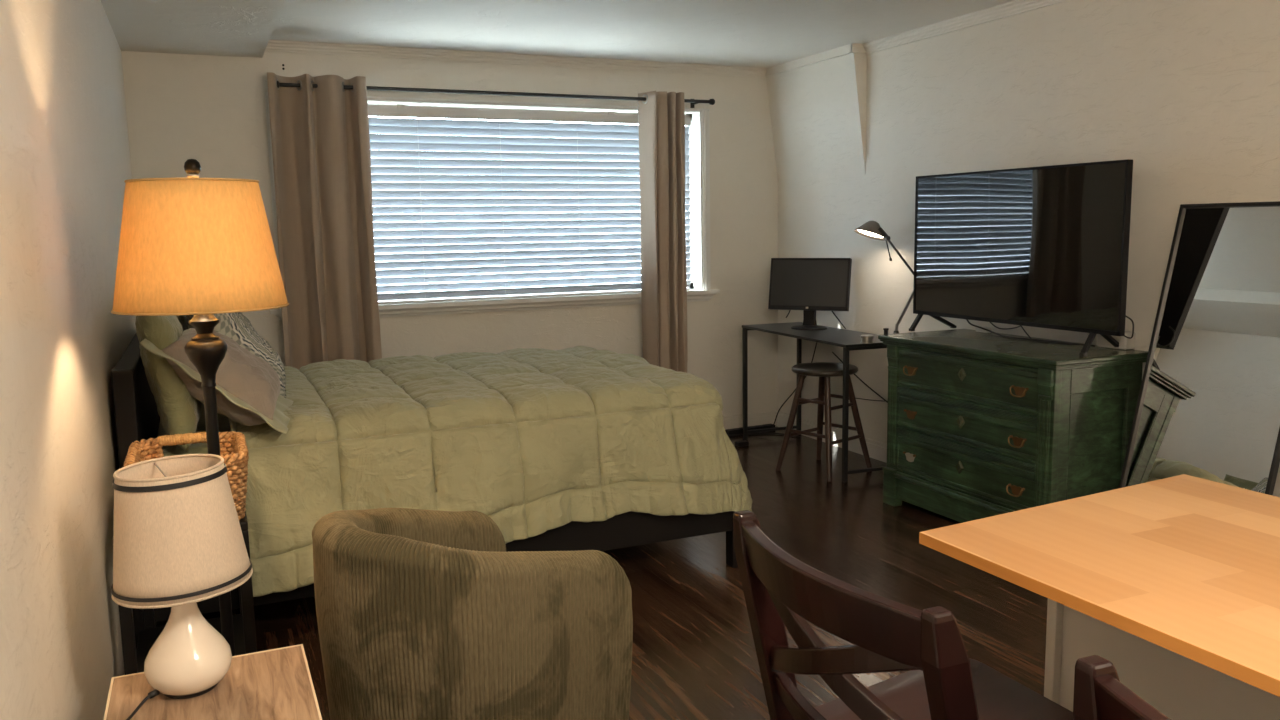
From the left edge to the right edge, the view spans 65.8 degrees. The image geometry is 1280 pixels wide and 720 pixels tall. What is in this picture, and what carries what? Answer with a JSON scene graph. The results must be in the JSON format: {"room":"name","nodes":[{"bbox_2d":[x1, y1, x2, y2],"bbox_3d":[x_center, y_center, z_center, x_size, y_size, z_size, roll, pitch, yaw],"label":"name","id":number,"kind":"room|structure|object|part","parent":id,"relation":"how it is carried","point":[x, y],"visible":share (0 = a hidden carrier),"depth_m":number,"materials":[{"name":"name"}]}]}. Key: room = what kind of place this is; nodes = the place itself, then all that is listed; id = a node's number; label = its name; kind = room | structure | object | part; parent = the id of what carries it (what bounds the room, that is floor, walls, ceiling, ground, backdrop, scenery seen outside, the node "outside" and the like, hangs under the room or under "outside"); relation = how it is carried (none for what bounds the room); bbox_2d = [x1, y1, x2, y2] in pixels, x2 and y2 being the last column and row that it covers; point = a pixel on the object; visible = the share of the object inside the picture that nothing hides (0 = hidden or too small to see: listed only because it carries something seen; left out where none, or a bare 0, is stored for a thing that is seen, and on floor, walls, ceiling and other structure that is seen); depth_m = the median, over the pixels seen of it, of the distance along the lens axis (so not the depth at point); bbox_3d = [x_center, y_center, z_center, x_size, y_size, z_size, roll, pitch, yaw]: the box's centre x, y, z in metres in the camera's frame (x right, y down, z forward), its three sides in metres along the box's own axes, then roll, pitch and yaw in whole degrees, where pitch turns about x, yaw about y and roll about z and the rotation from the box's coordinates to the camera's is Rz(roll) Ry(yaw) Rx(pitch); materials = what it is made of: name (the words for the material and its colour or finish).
{"room":"studio apartment","nodes":[
{"label":"studio apartment","id":0,"kind":"room"},
{"bbox_2d":[0,0,135,719],"bbox_3d":[-0.952,0.028,1.313,0.120,2.425,8.548,-4,8,-24],"label":"wall","id":1,"kind":"structure","parent":0,"point":[65,164],"depth_m":2.10,"materials":[{"name":"paint"}]},
{"bbox_2d":[101,0,283,57],"bbox_3d":[-0.607,-1.156,1.317,0.677,0.090,8.548,-4,8,-24],"label":"ceiling","id":2,"kind":"structure","parent":0,"point":[235,28],"depth_m":4.47,"materials":[{"name":"paint"}]},
{"bbox_2d":[121,51,777,416],"bbox_3d":[-0.875,-0.612,6.065,4.158,2.425,0.150,-4,8,-24],"label":"wall","id":3,"kind":"structure","parent":0,"point":[210,110],"depth_m":6.05,"materials":[{"name":"paint"}]},
{"bbox_2d":[265,92,719,319],"bbox_3d":[-0.800,-0.927,6.024,2.808,1.249,0.192,-4,8,-24],"label":"window","id":4,"kind":"structure","parent":3,"relation":"in","point":[706,293],"depth_m":6.13,"materials":[{"name":"white paint"}]},
{"bbox_3d":[-0.787,-0.369,6.090,2.808,0.022,0.172,-4,8,-24],"label":"sill","id":5,"kind":"part","parent":4,"relation":"part of","materials":[{"name":"white paint"}]},
{"bbox_2d":[368,104,690,303],"bbox_3d":[-0.816,-0.942,5.993,2.501,1.136,0.076,-4,8,-24],"label":"window blind","id":6,"kind":"object","parent":4,"relation":"attached to","point":[441,161],"visible":0.7,"depth_m":5.98,"materials":[{"name":"white plastic"}]},
{"bbox_3d":[-1.276,-0.883,5.774,0.002,1.068,0.002,-4,8,-24],"label":"ladder cord","id":7,"kind":"part","parent":6,"relation":"part of","materials":[{"name":"white fabric"}]},
{"bbox_3d":[-0.828,-0.917,5.971,0.002,1.068,0.002,-4,8,-24],"label":"ladder cord","id":8,"kind":"part","parent":6,"relation":"part of","materials":[{"name":"white fabric"}]},
{"bbox_3d":[-0.812,-0.387,6.077,2.493,0.014,0.040,-4,8,-24],"label":"rail","id":9,"kind":"part","parent":6,"relation":"part of","materials":[{"name":"white plastic"}]},
{"bbox_3d":[-0.381,-0.951,6.167,0.002,1.068,0.002,-4,8,-24],"label":"ladder cord","id":10,"kind":"part","parent":6,"relation":"part of","materials":[{"name":"white fabric"}]},
{"bbox_3d":[-0.831,-0.961,6.089,2.572,1.153,0.040,-4,8,-24],"label":"frame","id":11,"kind":"part","parent":4,"relation":"part of","materials":[{"name":"white paint"}]},
{"bbox_2d":[277,81,714,107],"bbox_3d":[-0.759,-1.559,5.833,2.655,0.065,0.145,-4,8,-24],"label":"curtain rod","id":12,"kind":"object","parent":3,"relation":"attached to","point":[692,102],"visible":0.76,"depth_m":5.74,"materials":[{"name":"black metal"}]},
{"bbox_2d":[267,72,381,369],"bbox_3d":[-1.721,-0.436,5.475,0.522,2.202,0.156,-4,8,-24],"label":"curtain","id":13,"kind":"object","parent":12,"relation":"hanging from","point":[320,136],"visible":0.71,"depth_m":5.42,"materials":[{"name":"beige fabric"}]},
{"bbox_2d":[638,91,687,372],"bbox_3d":[0.158,-0.573,6.294,0.268,2.192,0.156,-4,8,-24],"label":"curtain","id":14,"kind":"object","parent":12,"relation":"hanging from","point":[661,118],"visible":0.77,"depth_m":6.22,"materials":[{"name":"beige fabric"}]},
{"bbox_2d":[265,40,766,77],"bbox_3d":[-0.591,-1.795,5.936,3.143,0.055,0.042,-4,8,-24],"label":"trim","id":15,"kind":"structure","parent":3,"relation":"attached to","point":[273,45],"depth_m":5.83,"materials":[{"name":"white paint"}]},
{"bbox_2d":[723,411,776,429],"bbox_3d":[-0.822,0.545,6.144,3.918,0.108,0.016,-4,8,-24],"label":"baseboard","id":16,"kind":"structure","parent":3,"relation":"attached to","point":[735,421],"depth_m":6.83,"materials":[{"name":"white paint"}]},
{"bbox_2d":[155,427,1047,719],"bbox_3d":[0.907,1.138,2.305,4.158,0.100,8.818,-4,8,-24],"label":"floor","id":17,"kind":"structure","parent":0,"point":[694,656],"depth_m":3.77,"materials":[{"name":"brown wood"}]},
{"bbox_2d":[113,511,256,674],"bbox_3d":[-1.304,0.738,2.874,0.330,0.615,0.400,-4,8,-24],"label":"end table","id":18,"kind":"object","parent":17,"relation":"on","point":[137,641],"visible":0.19,"depth_m":2.75,"materials":[{"name":"black wood"}]},
{"bbox_3d":[-1.365,0.782,2.648,0.030,0.590,0.030,-4,8,-24],"label":"leg","id":19,"kind":"part","parent":18,"relation":"part of","materials":[{"name":"black"}]},
{"bbox_3d":[-1.516,0.739,2.983,0.030,0.590,0.030,-4,8,-24],"label":"leg","id":20,"kind":"part","parent":18,"relation":"part of","materials":[{"name":"black"}]},
{"bbox_2d":[124,431,248,520],"bbox_3d":[-1.266,0.336,2.785,0.309,0.203,0.375,-4,8,-24],"label":"wicker basket","id":21,"kind":"object","parent":18,"relation":"on","point":[233,447],"visible":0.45,"depth_m":2.82,"materials":[{"name":"brown wicker"}]},
{"bbox_3d":[-1.337,0.233,2.930,0.164,0.035,0.031,-4,8,-24],"label":"handle","id":22,"kind":"part","parent":21,"relation":"part of","materials":[{"name":"brown wicker"}]},
{"bbox_2d":[136,614,244,672],"bbox_3d":[-1.302,0.835,2.887,0.300,0.018,0.370,-4,8,-24],"label":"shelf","id":23,"kind":"object","parent":18,"relation":"attached to","point":[145,638],"depth_m":2.94,"materials":[{"name":"black"}]},
{"bbox_3d":[-1.242,0.718,3.104,0.030,0.590,0.030,-4,8,-24],"label":"leg","id":24,"kind":"part","parent":18,"relation":"part of","materials":[{"name":"black wood"}]},
{"bbox_3d":[-1.091,0.761,2.768,0.030,0.590,0.030,-4,8,-24],"label":"leg","id":25,"kind":"part","parent":18,"relation":"part of","materials":[{"name":"black wood"}]},
{"bbox_2d":[111,159,288,655],"bbox_3d":[-1.003,0.322,2.349,0.378,1.570,0.378,-4,8,-24],"label":"floor lamp","id":26,"kind":"object","parent":17,"relation":"on","point":[202,248],"visible":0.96,"depth_m":2.14,"materials":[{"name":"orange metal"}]},
{"bbox_3d":[-1.015,-0.405,2.251,0.281,0.005,0.281,-4,8,-24],"label":"shade trim","id":27,"kind":"part","parent":26,"relation":"part of","materials":[{"name":"brown"}]},
{"bbox_3d":[-1.013,-0.263,2.271,0.372,0.286,0.372,-4,8,-24],"label":"lamp shade","id":28,"kind":"part","parent":26,"relation":"part of","materials":[{"name":"fabric"}]},
{"bbox_3d":[-1.011,-0.122,2.290,0.378,0.005,0.378,-4,8,-24],"label":"shade trim","id":29,"kind":"part","parent":26,"relation":"part of","materials":[{"name":"brown fabric"}]},
{"bbox_2d":[104,644,321,719],"bbox_3d":[-0.790,0.906,1.874,0.361,0.531,0.438,-4,8,-24],"label":"nightstand","id":30,"kind":"object","parent":17,"relation":"on","point":[273,684],"visible":0.93,"depth_m":1.88,"materials":[{"name":"brown wood"}]},
{"bbox_2d":[111,454,252,719],"bbox_3d":[-0.850,0.684,1.848,0.246,0.968,0.395,-2,8,-11],"label":"table lamp","id":31,"kind":"object","parent":30,"relation":"on","point":[178,540],"visible":1,"depth_m":1.81,"materials":[{"name":"white"}]},
{"bbox_3d":[-0.913,0.904,1.780,0.023,0.551,0.235,0,8,3],"label":"cord","id":32,"kind":"part","parent":31,"relation":"part of","materials":[{"name":"black plastic"}]},
{"bbox_3d":[-0.880,0.216,1.856,0.195,0.017,0.196,-4,8,-24],"label":"ribbon trim","id":33,"kind":"part","parent":31,"relation":"part of","materials":[{"name":"black fabric"}]},
{"bbox_3d":[-0.870,0.410,1.885,0.245,0.016,0.245,-4,8,-24],"label":"ribbon trim","id":34,"kind":"part","parent":31,"relation":"part of","materials":[{"name":"black fabric"}]},
{"bbox_3d":[-0.871,0.313,1.872,0.242,0.233,0.242,-4,8,-24],"label":"lamp shade","id":35,"kind":"part","parent":31,"relation":"part of","materials":[{"name":"beige fabric"}]},
{"bbox_2d":[111,333,737,628],"bbox_3d":[-0.914,0.353,4.280,2.248,0.990,1.610,-4,8,-24],"label":"bed","id":36,"kind":"object","parent":17,"relation":"on","point":[137,417],"visible":0.19,"depth_m":3.73,"materials":[{"name":"black wood"}]},
{"bbox_3d":[-1.599,0.518,3.139,0.060,0.990,0.060,-4,8,-24],"label":"headboard post","id":37,"kind":"part","parent":36,"relation":"part of","materials":[{"name":"black wood"}]},
{"bbox_3d":[-1.916,0.208,3.812,0.062,0.535,1.500,-4,8,-24],"label":"headboard","id":38,"kind":"part","parent":36,"relation":"part of","materials":[{"name":"black wood"}]},
{"bbox_2d":[135,315,200,452],"bbox_3d":[-1.602,0.028,3.367,0.178,0.473,0.620,-4,8,-24],"label":"pillow","id":39,"kind":"object","parent":36,"relation":"on","point":[179,412],"visible":0.62,"depth_m":3.12,"materials":[{"name":"green fabric"}]},
{"bbox_2d":[176,315,188,330],"bbox_3d":[-1.924,-0.065,4.094,0.179,0.454,0.620,-4,8,-24],"label":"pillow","id":40,"kind":"object","parent":36,"relation":"on","point":[182,319],"visible":0.02,"depth_m":3.92,"materials":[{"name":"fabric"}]},
{"bbox_3d":[-0.921,0.277,4.281,2.090,0.260,1.455,-4,8,-24],"label":"mattress","id":41,"kind":"part","parent":36,"relation":"part of","materials":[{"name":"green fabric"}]},
{"bbox_3d":[-0.577,0.690,3.641,2.190,0.160,0.030,-4,8,-24],"label":"rail","id":42,"kind":"part","parent":36,"relation":"part of","materials":[{"name":"black wood"}]},
{"bbox_2d":[228,346,751,596],"bbox_3d":[-0.721,0.363,4.364,2.012,0.676,1.766,-4,8,-24],"label":"comforter","id":43,"kind":"object","parent":36,"relation":"on","point":[535,441],"visible":0.93,"depth_m":3.68,"materials":[{"name":"green fabric"}]},
{"bbox_2d":[186,316,193,328],"bbox_3d":[-1.864,-0.086,4.383,0.316,0.323,0.440,-4,8,-24],"label":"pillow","id":44,"kind":"object","parent":43,"relation":"on","point":[187,318],"visible":0.02,"depth_m":4.14,"materials":[{"name":"fabric"}]},
{"bbox_2d":[140,328,293,433],"bbox_3d":[-1.406,0.050,3.348,0.409,0.338,0.547,-3,8,-17],"label":"pillow","id":45,"kind":"object","parent":43,"relation":"on","point":[247,388],"visible":0.75,"depth_m":3.20,"materials":[{"name":"beige fabric"}]},
{"bbox_2d":[186,312,285,397],"bbox_3d":[-1.570,-0.075,3.865,0.365,0.421,0.620,-4,8,-24],"label":"pillow","id":46,"kind":"object","parent":43,"relation":"on","point":[236,326],"visible":0.44,"depth_m":3.69,"materials":[{"name":"grey fabric"}]},
{"bbox_3d":[0.394,0.705,4.089,0.060,0.300,0.060,-4,8,-24],"label":"leg","id":47,"kind":"part","parent":36,"relation":"part of","materials":[{"name":"black wood"}]},
{"bbox_2d":[312,508,632,719],"bbox_3d":[-0.445,0.715,2.377,0.626,0.765,0.608,-8,11,-43],"label":"armchair","id":48,"kind":"object","parent":17,"relation":"on","point":[422,614],"visible":1,"depth_m":2.12,"materials":[{"name":"green"}]},
{"bbox_2d":[735,440,748,446],"bbox_3d":[0.655,0.534,6.341,0.086,0.028,0.050,-4,8,-24],"label":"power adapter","id":49,"kind":"object","parent":17,"relation":"on","point":[744,442],"visible":1,"depth_m":6.32,"materials":[{"name":"black plastic"}]},
{"bbox_2d":[725,424,774,434],"bbox_3d":[0.753,0.473,6.747,0.380,0.038,0.056,-5,9,-28],"label":"power strip","id":50,"kind":"object","parent":17,"relation":"on","point":[764,426],"visible":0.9,"depth_m":6.71,"materials":[{"name":"black plastic"}]},
{"bbox_2d":[728,433,800,436],"bbox_3d":[0.776,0.503,6.623,0.581,0.010,0.110,0,8,4],"label":"cable","id":51,"kind":"object","parent":17,"relation":"on","point":[750,433],"visible":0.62,"depth_m":6.65,"materials":[{"name":"black plastic"}]},
{"bbox_2d":[748,342,816,432],"bbox_3d":[0.952,0.155,6.537,0.504,0.685,0.081,3,9,29],"label":"cable","id":52,"kind":"object","parent":17,"relation":"on","point":[816,342],"visible":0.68,"depth_m":6.58,"materials":[{"name":"black plastic"}]},
{"bbox_2d":[742,322,886,482],"bbox_3d":[1.086,0.208,5.980,0.430,0.757,1.230,-4,8,-21],"label":"desk","id":53,"kind":"object","parent":17,"relation":"on","point":[850,340],"visible":0.67,"depth_m":5.78,"materials":[{"name":"black metal"}]},
{"bbox_3d":[0.686,0.158,6.462,0.025,0.741,0.025,-4,8,-21],"label":"leg","id":54,"kind":"part","parent":53,"relation":"part of","materials":[{"name":"black metal"}]},
{"bbox_3d":[1.060,0.133,6.603,0.025,0.741,0.025,-4,8,-21],"label":"leg","id":55,"kind":"part","parent":53,"relation":"part of","materials":[{"name":"black metal"}]},
{"bbox_2d":[768,258,851,329],"bbox_3d":[1.043,-0.410,6.103,0.504,0.435,0.190,3,9,27],"label":"computer monitor","id":56,"kind":"object","parent":53,"relation":"on","point":[809,285],"visible":1,"depth_m":6.08,"materials":[{"name":"black plastic"}]},
{"bbox_3d":[1.112,0.299,5.359,0.025,0.741,0.025,-4,8,-21],"label":"leg","id":57,"kind":"part","parent":53,"relation":"part of","materials":[{"name":"black metal"}]},
{"bbox_2d":[860,334,872,343],"bbox_3d":[1.226,-0.113,5.345,0.068,0.043,0.068,-4,8,-24],"label":"metal tin","id":58,"kind":"object","parent":53,"relation":"on","point":[865,339],"visible":1,"depth_m":5.32,"materials":[{"name":"silver metal"}]},
{"bbox_2d":[854,221,913,333],"bbox_3d":[1.391,-0.443,5.483,0.176,0.656,0.486,-7,10,-39],"label":"desk lamp","id":59,"kind":"object","parent":53,"relation":"on","point":[870,229],"visible":0.72,"depth_m":5.49,"materials":[{"name":"grey metal"}]},
{"bbox_3d":[1.378,-0.613,5.486,0.014,0.132,0.056,-4,8,-24],"label":"counter rod","id":60,"kind":"part","parent":59,"relation":"part of","materials":[{"name":"grey metal"}]},
{"bbox_3d":[1.428,-0.549,5.382,0.014,0.236,0.286,-4,8,-24],"label":"arm","id":61,"kind":"part","parent":59,"relation":"part of","materials":[{"name":"grey metal"}]},
{"bbox_3d":[1.454,-0.290,5.376,0.025,0.295,0.197,-4,8,-24],"label":"arm","id":62,"kind":"part","parent":59,"relation":"part of","materials":[{"name":"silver metal"}]},
{"bbox_2d":[775,362,871,481],"bbox_3d":[1.049,0.336,5.638,0.399,0.604,0.399,-8,10,-41],"label":"bar stool","id":63,"kind":"object","parent":17,"relation":"on","point":[824,371],"visible":0.91,"depth_m":5.61,"materials":[{"name":"brown wood"}]},
{"bbox_3d":[0.860,0.351,5.653,0.171,0.575,0.037,0,8,4],"label":"leg","id":64,"kind":"part","parent":63,"relation":"part of","materials":[{"name":"brown wood"}]},
{"bbox_3d":[1.062,0.324,5.828,0.036,0.576,0.172,0,8,4],"label":"leg","id":65,"kind":"part","parent":63,"relation":"part of","materials":[{"name":"brown wood"}]},
{"bbox_3d":[1.044,0.054,5.600,0.372,0.034,0.372,0,8,4],"label":"seat","id":66,"kind":"part","parent":63,"relation":"part of","materials":[{"name":"brown wood"}]},
{"bbox_3d":[1.037,0.375,5.452,0.036,0.576,0.172,0,8,4],"label":"leg","id":67,"kind":"part","parent":63,"relation":"part of","materials":[{"name":"brown wood"}]},
{"bbox_3d":[1.239,0.348,5.627,0.171,0.575,0.037,0,8,4],"label":"leg","id":68,"kind":"part","parent":63,"relation":"part of","materials":[{"name":"brown wood"}]},
{"bbox_2d":[733,510,1073,719],"bbox_3d":[0.463,0.718,1.497,0.573,0.962,0.572,-4,8,-24],"label":"dining chair","id":69,"kind":"object","parent":17,"relation":"on","point":[941,682],"visible":1,"depth_m":1.32,"materials":[{"name":"brown wood"}]},
{"bbox_3d":[0.210,0.708,1.607,0.120,0.962,0.034,-4,8,-24],"label":"leg","id":70,"kind":"part","parent":69,"relation":"part of","materials":[{"name":"brown wood"}]},
{"bbox_3d":[0.291,0.534,1.380,0.069,0.044,0.438,-4,8,-24],"label":"rail","id":71,"kind":"part","parent":69,"relation":"part of","materials":[{"name":"brown wood"}]},
{"bbox_3d":[0.238,0.306,1.327,0.083,0.076,0.438,-4,8,-24],"label":"rail","id":72,"kind":"part","parent":69,"relation":"part of","materials":[{"name":"brown wood"}]},
{"bbox_3d":[0.502,0.613,1.501,0.485,0.038,0.572,-4,8,-24],"label":"seat","id":73,"kind":"part","parent":69,"relation":"part of","materials":[{"name":"brown wood"}]},
{"bbox_3d":[0.388,0.758,1.210,0.120,0.962,0.034,-4,8,-24],"label":"leg","id":74,"kind":"part","parent":69,"relation":"part of","materials":[{"name":"brown wood"}]},
{"bbox_2d":[878,329,1147,522],"bbox_3d":[1.664,0.342,4.566,0.547,0.850,1.125,-4,8,-24],"label":"dresser","id":75,"kind":"object","parent":17,"relation":"on","point":[980,425],"visible":0.86,"depth_m":4.26,"materials":[{"name":"green paint"}]},
{"bbox_2d":[883,328,888,334],"bbox_3d":[1.217,-0.142,4.899,0.026,0.034,0.026,-4,8,-24],"label":"stopper","id":76,"kind":"object","parent":75,"relation":"on","point":[884,329],"visible":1,"depth_m":4.89,"materials":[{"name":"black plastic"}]},
{"bbox_3d":[1.311,0.473,4.804,0.003,0.042,0.084,-4,8,-24],"label":"handle","id":77,"kind":"part","parent":75,"relation":"part of","materials":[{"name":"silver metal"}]},
{"bbox_3d":[1.307,0.265,4.776,0.003,0.042,0.084,-4,8,-24],"label":"handle","id":78,"kind":"part","parent":75,"relation":"part of","materials":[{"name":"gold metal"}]},
{"bbox_3d":[1.304,0.053,4.748,0.003,0.042,0.084,-4,8,-24],"label":"handle","id":79,"kind":"part","parent":75,"relation":"part of","materials":[{"name":"gold metal"}]},
{"bbox_3d":[1.588,0.493,4.551,0.309,0.188,0.879,-4,8,-24],"label":"drawer","id":80,"kind":"part","parent":75,"relation":"part of","materials":[{"name":"green paint"}]},
{"bbox_3d":[1.584,0.285,4.523,0.309,0.168,0.879,-4,8,-24],"label":"drawer","id":81,"kind":"part","parent":75,"relation":"part of","materials":[{"name":"green paint"}]},
{"bbox_3d":[1.581,0.073,4.494,0.309,0.196,0.879,-4,8,-24],"label":"drawer","id":82,"kind":"part","parent":75,"relation":"part of","materials":[{"name":"green paint"}]},
{"bbox_2d":[976,326,991,332],"bbox_3d":[1.716,-0.152,4.942,0.038,0.026,0.080,-4,8,-24],"label":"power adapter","id":83,"kind":"object","parent":75,"relation":"on","point":[988,328],"visible":0.86,"depth_m":4.92,"materials":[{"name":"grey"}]},
{"bbox_3d":[1.591,0.552,4.179,0.003,0.042,0.084,-4,8,-24],"label":"handle","id":84,"kind":"part","parent":75,"relation":"part of","materials":[{"name":"gold metal"}]},
{"bbox_3d":[1.588,0.344,4.151,0.003,0.042,0.084,-4,8,-24],"label":"handle","id":85,"kind":"part","parent":75,"relation":"part of","materials":[{"name":"gold metal"}]},
{"bbox_3d":[1.584,0.132,4.122,0.003,0.042,0.084,-4,8,-24],"label":"handle","id":86,"kind":"part","parent":75,"relation":"part of","materials":[{"name":"gold metal"}]},
{"bbox_2d":[909,159,1133,355],"bbox_3d":[1.727,-0.472,4.499,0.336,0.778,1.279,-4,8,-24],"label":"television","id":87,"kind":"object","parent":75,"relation":"on","point":[1041,246],"visible":1,"depth_m":4.35,"materials":[{"name":"black plastic"}]},
{"bbox_2d":[990,322,1019,329],"bbox_3d":[1.759,-0.171,4.755,0.016,0.053,0.273,-4,8,-24],"label":"cable","id":88,"kind":"object","parent":87,"relation":"hanging from","point":[990,322],"visible":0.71,"depth_m":4.76,"materials":[{"name":"black plastic"}]},
{"bbox_2d":[966,319,1094,346],"bbox_3d":[1.789,-0.140,4.630,0.068,0.084,0.773,-4,8,-24],"label":"cable","id":89,"kind":"object","parent":75,"relation":"on","point":[966,319],"visible":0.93,"depth_m":4.62,"materials":[{"name":"black plastic"}]},
{"bbox_2d":[1020,325,1083,345],"bbox_3d":[1.853,-0.116,4.465,0.054,0.077,0.386,-6,9,-31],"label":"cable","id":90,"kind":"object","parent":75,"relation":"on","point":[1020,325],"visible":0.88,"depth_m":4.45,"materials":[{"name":"black plastic"}]},
{"bbox_2d":[1097,331,1135,349],"bbox_3d":[2.042,-0.089,4.247,0.061,0.075,0.150,-4,8,-24],"label":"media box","id":91,"kind":"object","parent":75,"relation":"on","point":[1125,343],"visible":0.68,"depth_m":4.19,"materials":[{"name":"grey plastic"}]},
{"bbox_2d":[919,474,1279,719],"bbox_3d":[1.184,0.808,1.032,0.734,0.885,1.965,-4,8,-24],"label":"kitchen island","id":92,"kind":"object","parent":17,"relation":"on","point":[1174,582],"visible":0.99,"depth_m":1.55,"materials":[{"name":"laminate"}]},
{"bbox_3d":[0.765,0.715,1.845,0.022,0.866,0.022,-4,8,-24],"label":"corner post","id":93,"kind":"part","parent":92,"relation":"part of","materials":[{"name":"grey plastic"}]},
{"bbox_2d":[1073,655,1170,719],"bbox_3d":[0.756,0.786,0.956,0.573,0.962,0.572,-4,8,-22],"label":"dining chair","id":94,"kind":"object","parent":17,"relation":"on","point":[1099,693],"visible":1,"depth_m":0.98,"materials":[{"name":"brown wood"}]},
{"bbox_3d":[0.506,0.774,1.075,0.120,0.962,0.034,-4,8,-22],"label":"leg","id":95,"kind":"part","parent":94,"relation":"part of","materials":[{"name":"brown wood"}]},
{"bbox_3d":[0.527,0.373,0.794,0.083,0.076,0.438,-4,8,-22],"label":"rail","id":96,"kind":"part","parent":94,"relation":"part of","materials":[{"name":"brown wood"}]},
{"bbox_2d":[1118,201,1279,495],"bbox_3d":[2.155,0.142,3.737,0.369,1.456,0.594,-4,8,-24],"label":"leaning mirror","id":97,"kind":"object","parent":17,"relation":"on","point":[1208,405],"visible":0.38,"depth_m":3.75,"materials":[{"name":"black mirror"}]},
{"bbox_2d":[269,0,1014,67],"bbox_3d":[0.866,-1.364,1.968,4.158,0.100,8.818,-4,8,-24],"label":"ceiling","id":98,"kind":"structure","parent":0,"point":[742,33],"depth_m":5.06,"materials":[{"name":"paint"}]},
{"bbox_2d":[766,0,1279,496],"bbox_3d":[2.691,-0.247,2.912,0.220,2.425,8.548,-4,8,-24],"label":"wall","id":99,"kind":"structure","parent":0,"point":[1187,91],"depth_m":4.75,"materials":[{"name":"paint"}]},
{"bbox_2d":[765,43,865,76],"bbox_3d":[1.073,-1.855,6.157,0.112,0.050,0.980,-4,8,-24],"label":"trim","id":100,"kind":"structure","parent":99,"relation":"attached to","point":[853,47],"depth_m":6.02,"materials":[{"name":"white paint"}]},
{"bbox_2d":[777,411,886,462],"bbox_3d":[2.697,0.903,3.052,0.016,0.108,8.532,-4,8,-24],"label":"baseboard","id":101,"kind":"structure","parent":99,"relation":"attached to","point":[877,450],"depth_m":6.15,"materials":[{"name":"white paint"}]},
{"bbox_2d":[832,352,887,402],"bbox_3d":[1.446,0.240,5.726,0.008,0.457,1.153,-4,8,-24],"label":"cable","id":102,"kind":"object","parent":99,"relation":"attached to","point":[832,352],"visible":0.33,"depth_m":5.94,"materials":[{"name":"black plastic"}]},
{"bbox_2d":[863,0,1068,54],"bbox_3d":[2.840,-1.364,2.304,0.042,0.055,7.582,-4,8,-24],"label":"trim","id":103,"kind":"structure","parent":99,"relation":"attached to","point":[1015,7],"depth_m":5.02,"materials":[{"name":"white paint"}]}
]}

